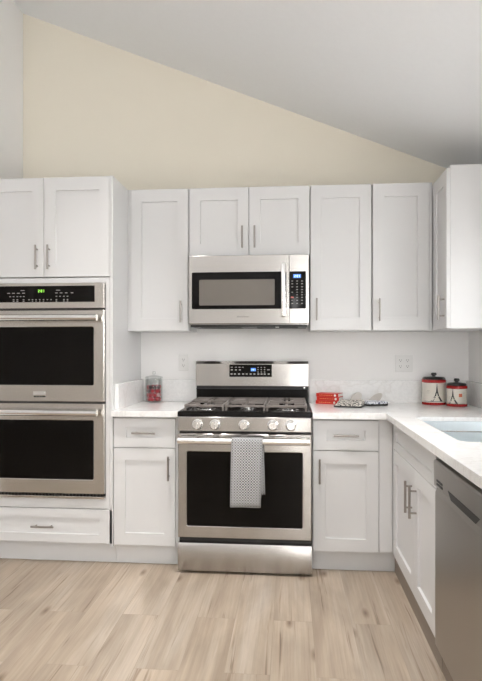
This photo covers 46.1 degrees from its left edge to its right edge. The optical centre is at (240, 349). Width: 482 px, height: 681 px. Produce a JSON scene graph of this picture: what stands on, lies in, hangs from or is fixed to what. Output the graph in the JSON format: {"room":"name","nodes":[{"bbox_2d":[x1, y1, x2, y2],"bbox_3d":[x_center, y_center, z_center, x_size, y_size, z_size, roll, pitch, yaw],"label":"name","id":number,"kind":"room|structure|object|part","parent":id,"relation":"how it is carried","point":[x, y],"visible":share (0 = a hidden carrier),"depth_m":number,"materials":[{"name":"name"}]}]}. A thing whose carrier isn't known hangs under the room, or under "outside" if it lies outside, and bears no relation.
{"room":"kitchen","nodes":[
{"label":"kitchen","id":0,"kind":"room"},
{"bbox_2d":[0,0,22,178],"bbox_3d":[-1.647,-0.581,3.604,0.100,3.720,1.100,0,0,5],"label":"wall","id":1,"kind":"structure","parent":0,"point":[11,16],"depth_m":3.87,"materials":[{"name":"white paint"}]},
{"bbox_2d":[0,558,445,680],"bbox_3d":[-1.691,1.309,1.098,6.165,0.060,6.100,0,0,5],"label":"floor","id":2,"kind":"structure","parent":0,"point":[61,620],"depth_m":2.61,"materials":[{"name":"brown wood"}]},
{"bbox_2d":[0,176,140,561],"bbox_3d":[-1.154,0.126,3.672,0.850,2.305,0.667,0,0,5],"label":"tall cabinet","id":3,"kind":"object","parent":2,"relation":"on","point":[56,229],"visible":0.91,"depth_m":3.38,"materials":[{"name":"white paint"}]},
{"bbox_3d":[-1.380,-0.728,3.406,0.406,0.592,0.020,0,0,5],"label":"door","id":4,"kind":"part","parent":3,"relation":"part of","materials":[{"name":"white paint"}]},
{"bbox_3d":[-1.217,-0.546,3.362,0.012,0.145,0.038,0,0,5],"label":"handle","id":5,"kind":"part","parent":3,"relation":"part of","materials":[{"name":"silver metal"}]},
{"bbox_3d":[-1.176,1.050,3.359,0.138,0.012,0.038,0,0,5],"label":"handle","id":6,"kind":"part","parent":3,"relation":"part of","materials":[{"name":"silver metal"}]},
{"bbox_3d":[-1.143,-0.546,3.356,0.012,0.145,0.038,0,0,5],"label":"handle","id":7,"kind":"part","parent":3,"relation":"part of","materials":[{"name":"silver metal"}]},
{"bbox_2d":[0,283,105,498],"bbox_3d":[-1.157,0.244,3.617,0.758,1.272,0.668,0,0,5],"label":"wall oven","id":8,"kind":"object","parent":3,"relation":"in","point":[53,335],"visible":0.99,"depth_m":3.35,"materials":[{"name":"silver metal"}]},
{"bbox_3d":[-1.180,-0.327,3.351,0.644,0.096,0.002,0,0,5],"label":"panel glass","id":9,"kind":"part","parent":8,"relation":"part of","materials":[{"name":"black glass"}]},
{"bbox_3d":[-1.183,-0.185,3.318,0.704,0.036,0.068,0,0,5],"label":"handle","id":10,"kind":"part","parent":8,"relation":"part of","materials":[{"name":"metal"}]},
{"bbox_3d":[-1.183,0.369,3.318,0.704,0.036,0.068,0,0,5],"label":"handle","id":11,"kind":"part","parent":8,"relation":"part of","materials":[{"name":"metal"}]},
{"bbox_3d":[-1.179,-0.317,3.365,0.758,0.150,0.026,0,0,5],"label":"control panel","id":12,"kind":"part","parent":8,"relation":"part of","materials":[{"name":"metal"}]},
{"bbox_3d":[-1.179,0.873,3.367,0.758,0.014,0.020,0,0,5],"label":"trim","id":13,"kind":"part","parent":8,"relation":"part of","materials":[{"name":"metal"}]},
{"bbox_3d":[-1.179,0.038,3.365,0.758,0.541,0.026,0,0,5],"label":"door","id":14,"kind":"part","parent":8,"relation":"part of","materials":[{"name":"metal"}]},
{"bbox_3d":[-1.179,0.585,3.365,0.758,0.531,0.026,0,0,5],"label":"door","id":15,"kind":"part","parent":8,"relation":"part of","materials":[{"name":"metal"}]},
{"bbox_3d":[-1.189,0.259,3.394,0.830,1.369,0.030,0,0,5],"label":"oven frame","id":16,"kind":"part","parent":3,"relation":"part of","materials":[{"name":"white paint"}]},
{"bbox_3d":[-1.179,1.048,3.388,0.843,0.202,0.020,0,0,5],"label":"drawer","id":17,"kind":"part","parent":3,"relation":"part of","materials":[{"name":"white paint"}]},
{"bbox_3d":[-0.972,-0.728,3.370,0.406,0.592,0.020,0,0,5],"label":"door","id":18,"kind":"part","parent":3,"relation":"part of","materials":[{"name":"white paint"}]},
{"bbox_2d":[114,417,179,563],"bbox_3d":[-0.532,0.836,3.621,0.396,0.886,0.663,0,0,5],"label":"base cabinet","id":19,"kind":"object","parent":2,"relation":"on","point":[145,448],"visible":0.79,"depth_m":3.34,"materials":[{"name":"white paint"}]},
{"bbox_3d":[-0.569,0.489,3.310,0.140,0.012,0.038,0,0,5],"label":"handle","id":20,"kind":"part","parent":19,"relation":"part of","materials":[{"name":"silver metal"}]},
{"bbox_3d":[-0.567,0.491,3.339,0.371,0.172,0.020,0,0,5],"label":"drawer","id":21,"kind":"part","parent":19,"relation":"part of","materials":[{"name":"white paint"}]},
{"bbox_3d":[-0.567,0.867,3.339,0.371,0.572,0.020,0,0,5],"label":"door","id":22,"kind":"part","parent":19,"relation":"part of","materials":[{"name":"white paint"}]},
{"bbox_2d":[111,401,189,416],"bbox_3d":[-0.533,0.376,3.622,0.395,0.034,0.667,0,0,5],"label":"countertop","id":23,"kind":"structure","parent":19,"relation":"on","point":[143,408],"depth_m":3.38,"materials":[{"name":"white stone"}]},
{"bbox_3d":[-0.423,0.694,3.298,0.012,0.140,0.038,0,0,5],"label":"handle","id":24,"kind":"part","parent":19,"relation":"part of","materials":[{"name":"silver metal"}]},
{"bbox_2d":[177,361,311,574],"bbox_3d":[0.044,0.679,3.511,0.768,1.200,0.744,0,0,5],"label":"range","id":25,"kind":"object","parent":2,"relation":"on","point":[267,400],"visible":1,"depth_m":3.22,"materials":[{"name":"silver metal"}]},
{"bbox_3d":[-0.249,0.428,3.211,0.062,0.062,0.038,0,0,5],"label":"knob","id":26,"kind":"part","parent":25,"relation":"part of","materials":[{"name":"metal"}]},
{"bbox_3d":[-0.209,0.357,3.427,0.120,0.016,0.120,0,0,5],"label":"burner","id":27,"kind":"part","parent":25,"relation":"part of","materials":[{"name":"metal"}]},
{"bbox_3d":[-0.149,0.428,3.202,0.062,0.062,0.038,0,0,5],"label":"knob","id":28,"kind":"part","parent":25,"relation":"part of","materials":[{"name":"metal"}]},
{"bbox_3d":[0.013,0.514,3.174,0.740,0.036,0.066,0,0,5],"label":"handle","id":29,"kind":"part","parent":25,"relation":"part of","materials":[{"name":"metal"}]},
{"bbox_3d":[0.015,0.428,3.188,0.062,0.062,0.038,0,0,5],"label":"knob","id":30,"kind":"part","parent":25,"relation":"part of","materials":[{"name":"metal"}]},
{"bbox_2d":[177,402,311,417],"bbox_3d":[0.045,0.368,3.521,0.768,0.030,0.619,0,0,5],"label":"cooktop","id":31,"kind":"object","parent":25,"relation":"in","point":[188,411],"depth_m":3.24,"materials":[{"name":"black metal"}]},
{"bbox_3d":[0.019,0.777,3.227,0.760,0.596,0.040,0,0,5],"label":"oven door","id":32,"kind":"part","parent":25,"relation":"part of","materials":[{"name":"metal"}]},
{"bbox_3d":[0.019,1.184,3.226,0.760,0.157,0.050,0,0,5],"label":"drawer","id":33,"kind":"part","parent":25,"relation":"part of","materials":[{"name":"metal"}]},
{"bbox_3d":[0.020,0.425,3.229,0.760,0.082,0.044,0,0,5],"label":"control panel","id":34,"kind":"part","parent":25,"relation":"part of","materials":[{"name":"metal"}]},
{"bbox_2d":[230,437,264,507],"bbox_3d":[0.037,0.683,3.152,0.192,0.384,0.054,0,0,5],"label":"dish towel","id":35,"kind":"object","parent":25,"relation":"hanging from","point":[247,478],"visible":1,"depth_m":3.13,"materials":[{"name":"fabric"}]},
{"bbox_3d":[0.046,0.357,3.530,0.114,0.016,0.114,0,0,5],"label":"burner","id":36,"kind":"part","parent":25,"relation":"part of","materials":[{"name":"metal"}]},
{"bbox_3d":[0.065,0.144,3.831,0.288,0.083,0.005,0,0,5],"label":"panel glass","id":37,"kind":"part","parent":25,"relation":"part of","materials":[{"name":"black glass"}]},
{"bbox_3d":[0.177,0.428,3.174,0.062,0.062,0.038,0,0,5],"label":"knob","id":38,"kind":"part","parent":25,"relation":"part of","materials":[{"name":"metal"}]},
{"bbox_3d":[0.279,0.357,3.385,0.134,0.016,0.134,0,0,5],"label":"burner","id":39,"kind":"part","parent":25,"relation":"part of","materials":[{"name":"metal"}]},
{"bbox_3d":[0.278,0.428,3.165,0.062,0.062,0.038,0,0,5],"label":"knob","id":40,"kind":"part","parent":25,"relation":"part of","materials":[{"name":"metal"}]},
{"bbox_2d":[311,416,394,570],"bbox_3d":[0.678,0.836,3.515,0.488,0.886,0.663,0,0,5],"label":"base cabinet","id":41,"kind":"object","parent":2,"relation":"on","point":[352,459],"visible":0.88,"depth_m":3.23,"materials":[{"name":"white paint"}]},
{"bbox_3d":[0.448,0.694,3.221,0.012,0.140,0.038,0,0,5],"label":"handle","id":42,"kind":"part","parent":41,"relation":"part of","materials":[{"name":"silver metal"}]},
{"bbox_3d":[0.597,0.491,3.237,0.372,0.172,0.020,0,0,5],"label":"drawer","id":43,"kind":"part","parent":41,"relation":"part of","materials":[{"name":"white paint"}]},
{"bbox_3d":[0.597,0.867,3.237,0.372,0.572,0.020,0,0,5],"label":"door","id":44,"kind":"part","parent":41,"relation":"part of","materials":[{"name":"white paint"}]},
{"bbox_3d":[0.596,0.489,3.208,0.140,0.012,0.038,0,0,5],"label":"handle","id":45,"kind":"part","parent":41,"relation":"part of","materials":[{"name":"silver metal"}]},
{"bbox_2d":[393,421,479,672],"bbox_3d":[1.094,0.836,2.728,0.631,0.886,1.022,0,0,5],"label":"base cabinet","id":46,"kind":"object","parent":2,"relation":"on","point":[414,489],"visible":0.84,"depth_m":2.62,"materials":[{"name":"white paint"}]},
{"bbox_2d":[309,402,481,488],"bbox_3d":[0.890,0.376,2.673,1.057,0.034,2.309,0,0,5],"label":"countertop","id":47,"kind":"structure","parent":46,"relation":"on","point":[465,457],"depth_m":2.98,"materials":[{"name":"white stone"}]},
{"bbox_2d":[316,400,337,403],"bbox_3d":[0.585,0.347,3.761,0.150,0.022,0.106,0,0,28],"label":"book","id":48,"kind":"object","parent":47,"relation":"on","point":[317,401],"visible":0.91,"depth_m":3.72,"materials":[{"name":"red paper"}]},
{"bbox_2d":[317,396,342,400],"bbox_3d":[0.591,0.324,3.760,0.150,0.022,0.106,0,0,26],"label":"book","id":49,"kind":"object","parent":48,"relation":"on","point":[318,398],"visible":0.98,"depth_m":3.71,"materials":[{"name":"red paper"}]},
{"bbox_2d":[316,392,342,396],"bbox_3d":[0.588,0.300,3.761,0.150,0.022,0.106,0,0,27],"label":"book","id":50,"kind":"object","parent":49,"relation":"on","point":[320,394],"visible":1,"depth_m":3.72,"materials":[{"name":"red paper"}]},
{"bbox_2d":[334,400,364,407],"bbox_3d":[0.684,0.339,3.565,0.178,0.040,0.164,0,0,22],"label":"pot holder","id":51,"kind":"object","parent":47,"relation":"on","point":[341,403],"visible":1,"depth_m":3.53,"materials":[{"name":"fabric"}]},
{"bbox_2d":[350,392,381,400],"bbox_3d":[0.823,0.322,3.758,0.227,0.074,0.050,0,0,5],"label":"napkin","id":52,"kind":"object","parent":47,"relation":"on","point":[357,396],"visible":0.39,"depth_m":3.75,"materials":[{"name":"white fabric"}]},
{"bbox_2d":[364,400,387,405],"bbox_3d":[0.860,0.344,3.650,0.163,0.029,0.133,0,0,-19],"label":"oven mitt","id":53,"kind":"object","parent":47,"relation":"on","point":[371,402],"visible":0.96,"depth_m":3.59,"materials":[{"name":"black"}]},
{"bbox_2d":[421,373,445,404],"bbox_3d":[1.260,0.255,3.700,0.154,0.207,0.154,0,0,5],"label":"canister","id":54,"kind":"object","parent":47,"relation":"on","point":[433,387],"visible":0.99,"depth_m":3.64,"materials":[{"name":"beige ceramic"}]},
{"bbox_3d":[1.260,0.186,3.700,0.143,0.019,0.143,0,0,5],"label":"lid","id":55,"kind":"part","parent":54,"relation":"part of","materials":[{"name":"black plastic"}]},
{"bbox_2d":[423,421,481,441],"bbox_3d":[1.100,0.479,2.588,0.445,0.202,0.833,0,0,5],"label":"sink","id":56,"kind":"object","parent":47,"relation":"in","point":[468,431],"visible":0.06,"depth_m":2.98,"materials":[{"name":"metal"}]},
{"bbox_3d":[1.120,0.481,2.808,0.445,0.199,0.391,0,0,5],"label":"bowl","id":57,"kind":"part","parent":56,"relation":"part of","materials":[{"name":"metal"}]},
{"bbox_3d":[1.083,0.481,2.391,0.445,0.199,0.438,0,0,5],"label":"bowl","id":58,"kind":"part","parent":56,"relation":"part of","materials":[{"name":"metal"}]},
{"bbox_2d":[446,378,467,406],"bbox_3d":[1.366,0.271,3.585,0.128,0.175,0.128,0,0,5],"label":"canister","id":59,"kind":"object","parent":47,"relation":"on","point":[456,391],"visible":1,"depth_m":3.54,"materials":[{"name":"beige ceramic"}]},
{"bbox_3d":[1.366,0.218,3.585,0.117,0.019,0.117,0,0,5],"label":"lid","id":60,"kind":"part","parent":59,"relation":"part of","materials":[{"name":"black plastic"}]},
{"bbox_3d":[0.842,0.856,2.914,0.020,0.596,0.534,0,0,5],"label":"door","id":61,"kind":"part","parent":46,"relation":"part of","materials":[{"name":"white paint"}]},
{"bbox_3d":[0.794,0.701,2.692,0.038,0.150,0.012,0,0,5],"label":"handle","id":62,"kind":"part","parent":46,"relation":"part of","materials":[{"name":"silver metal"}]},
{"bbox_3d":[0.785,0.701,2.597,0.038,0.150,0.012,0,0,5],"label":"handle","id":63,"kind":"part","parent":46,"relation":"part of","materials":[{"name":"silver metal"}]},
{"bbox_3d":[0.801,0.856,2.445,0.020,0.596,0.402,0,0,5],"label":"door","id":64,"kind":"part","parent":46,"relation":"part of","materials":[{"name":"white paint"}]},
{"bbox_2d":[434,459,481,680],"bbox_3d":[1.031,0.856,1.916,0.594,0.846,0.598,0,0,5],"label":"dishwasher","id":65,"kind":"object","parent":2,"relation":"on","point":[458,501],"visible":0.97,"depth_m":1.93,"materials":[{"name":"silver metal"}]},
{"bbox_3d":[0.758,0.486,1.940,0.045,0.107,0.598,0,0,5],"label":"control panel","id":66,"kind":"part","parent":65,"relation":"part of","materials":[{"name":"metal"}]},
{"bbox_3d":[0.734,0.521,1.867,0.010,0.026,0.348,0,0,5],"label":"pocket handle","id":67,"kind":"part","parent":65,"relation":"part of","materials":[{"name":"black plastic"}]},
{"bbox_2d":[23,14,468,402],"bbox_3d":[-0.015,-0.561,3.962,3.088,3.680,0.100,0,0,5],"label":"wall","id":68,"kind":"structure","parent":0,"point":[91,107],"depth_m":3.94,"materials":[{"name":"beige paint"}]},
{"bbox_2d":[115,379,142,408],"bbox_3d":[-0.716,0.284,3.676,0.020,0.150,0.591,0,0,5],"label":"backsplash","id":69,"kind":"structure","parent":68,"relation":"attached to","point":[127,393],"depth_m":3.59,"materials":[{"name":"white stone"}]},
{"bbox_2d":[128,189,196,332],"bbox_3d":[-0.518,-0.572,3.771,0.398,0.910,0.365,0,0,5],"label":"upper cabinet","id":70,"kind":"object","parent":68,"relation":"attached to","point":[158,219],"visible":0.95,"depth_m":3.64,"materials":[{"name":"white paint"}]},
{"bbox_2d":[143,379,196,400],"bbox_3d":[-0.494,0.284,3.943,0.374,0.150,0.020,0,0,5],"label":"backsplash","id":71,"kind":"structure","parent":68,"relation":"attached to","point":[171,389],"depth_m":3.93,"materials":[{"name":"white stone"}]},
{"bbox_2d":[179,354,188,370],"bbox_3d":[-0.400,0.092,3.941,0.070,0.114,0.008,0,0,5],"label":"electrical outlet","id":72,"kind":"object","parent":68,"relation":"attached to","point":[183,358],"visible":1,"depth_m":3.94,"materials":[{"name":"plastic"}]},
{"bbox_2d":[190,185,309,256],"bbox_3d":[0.063,-0.808,3.720,0.763,0.440,0.365,0,0,5],"label":"upper cabinet","id":73,"kind":"object","parent":68,"relation":"attached to","point":[270,220],"visible":0.91,"depth_m":3.58,"materials":[{"name":"white paint"}]},
{"bbox_3d":[-0.140,-0.808,3.603,0.378,0.436,0.020,0,0,5],"label":"door","id":74,"kind":"part","parent":73,"relation":"part of","materials":[{"name":"white paint"}]},
{"bbox_3d":[0.008,-0.706,3.561,0.012,0.138,0.038,0,0,5],"label":"handle","id":75,"kind":"part","parent":73,"relation":"part of","materials":[{"name":"silver metal"}]},
{"bbox_2d":[189,254,308,328],"bbox_3d":[0.060,-0.362,3.685,0.750,0.450,0.434,0,0,5],"label":"microwave","id":76,"kind":"object","parent":73,"relation":"attached to","point":[226,291],"visible":1,"depth_m":3.52,"materials":[{"name":"metal"}]},
{"bbox_3d":[0.260,-0.366,3.473,0.027,0.330,0.047,0,0,5],"label":"handle","id":77,"kind":"part","parent":76,"relation":"part of","materials":[{"name":"metal"}]},
{"bbox_3d":[0.349,-0.366,3.489,0.100,0.230,0.003,0,0,5],"label":"panel glass","id":78,"kind":"part","parent":76,"relation":"part of","materials":[{"name":"black glass"}]},
{"bbox_3d":[0.359,-0.373,3.507,0.122,0.426,0.038,0,0,5],"label":"control panel","id":79,"kind":"part","parent":76,"relation":"part of","materials":[{"name":"metal"}]},
{"bbox_3d":[0.241,-0.808,3.570,0.378,0.436,0.020,0,0,5],"label":"door","id":80,"kind":"part","parent":73,"relation":"part of","materials":[{"name":"white paint"}]},
{"bbox_2d":[309,184,370,331],"bbox_3d":[0.635,-0.572,3.670,0.380,0.910,0.365,0,0,5],"label":"upper cabinet","id":81,"kind":"object","parent":68,"relation":"attached to","point":[340,215],"visible":0.98,"depth_m":3.54,"materials":[{"name":"white paint"}]},
{"bbox_3d":[0.471,-0.249,3.520,0.012,0.138,0.038,0,0,5],"label":"handle","id":82,"kind":"part","parent":81,"relation":"part of","materials":[{"name":"silver metal"}]},
{"bbox_2d":[309,380,465,402],"bbox_3d":[0.980,0.284,3.814,1.036,0.150,0.020,0,0,5],"label":"backsplash","id":83,"kind":"structure","parent":68,"relation":"attached to","point":[393,391],"depth_m":3.81,"materials":[{"name":"white stone"}]},
{"bbox_2d":[367,182,431,331],"bbox_3d":[1.008,-0.572,3.637,0.364,0.910,0.365,0,0,5],"label":"upper cabinet","id":84,"kind":"object","parent":68,"relation":"attached to","point":[401,213],"visible":0.95,"depth_m":3.50,"materials":[{"name":"white paint"}]},
{"bbox_3d":[0.853,-0.244,3.487,0.012,0.138,0.038,0,0,5],"label":"handle","id":85,"kind":"part","parent":84,"relation":"part of","materials":[{"name":"silver metal"}]},
{"bbox_2d":[395,355,412,371],"bbox_3d":[1.097,0.094,3.809,0.116,0.114,0.008,0,0,5],"label":"electrical outlet","id":86,"kind":"object","parent":68,"relation":"attached to","point":[403,363],"visible":1,"depth_m":3.81,"materials":[{"name":"plastic"}]},
{"bbox_2d":[13,0,481,167],"bbox_3d":[-1.691,-2.410,1.098,6.165,2.610,6.100,0,0,5],"label":"ceiling","id":87,"kind":"structure","parent":0,"point":[405,76],"depth_m":3.15,"materials":[{"name":"paint"}]},
{"bbox_2d":[447,389,466,403],"bbox_3d":[1.366,0.300,3.585,0.121,0.116,0.121,0,0,5],"label":"label","id":88,"kind":"object","parent":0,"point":[454,396],"depth_m":3.53,"materials":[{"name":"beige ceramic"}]},
{"bbox_2d":[469,330,481,382],"bbox_3d":[1.320,0.062,0.834,0.120,2.432,6.100,0,0,5],"label":"wall","id":89,"kind":"structure","parent":0,"point":[475,337],"depth_m":3.63,"materials":[{"name":"white paint"}]},
{"bbox_2d":[424,164,481,331],"bbox_3d":[1.314,-0.575,3.474,0.349,0.916,0.634,0,0,5],"label":"upper cabinet","id":90,"kind":"object","parent":89,"relation":"attached to","point":[457,193],"visible":0.97,"depth_m":3.17,"materials":[{"name":"white paint"}]},
{"bbox_3d":[1.136,-0.238,3.219,0.038,0.138,0.012,0,0,5],"label":"handle","id":91,"kind":"part","parent":90,"relation":"part of","materials":[{"name":"silver metal"}]},
{"bbox_3d":[1.174,-0.567,3.322,0.020,0.896,0.300,0,0,5],"label":"door","id":92,"kind":"part","parent":90,"relation":"part of","materials":[{"name":"white paint"}]},
{"bbox_2d":[466,381,481,407],"bbox_3d":[1.411,0.284,2.682,0.020,0.150,2.199,0,0,5],"label":"backsplash","id":93,"kind":"structure","parent":89,"relation":"attached to","point":[474,391],"depth_m":3.59,"materials":[{"name":"white stone"}]}
]}

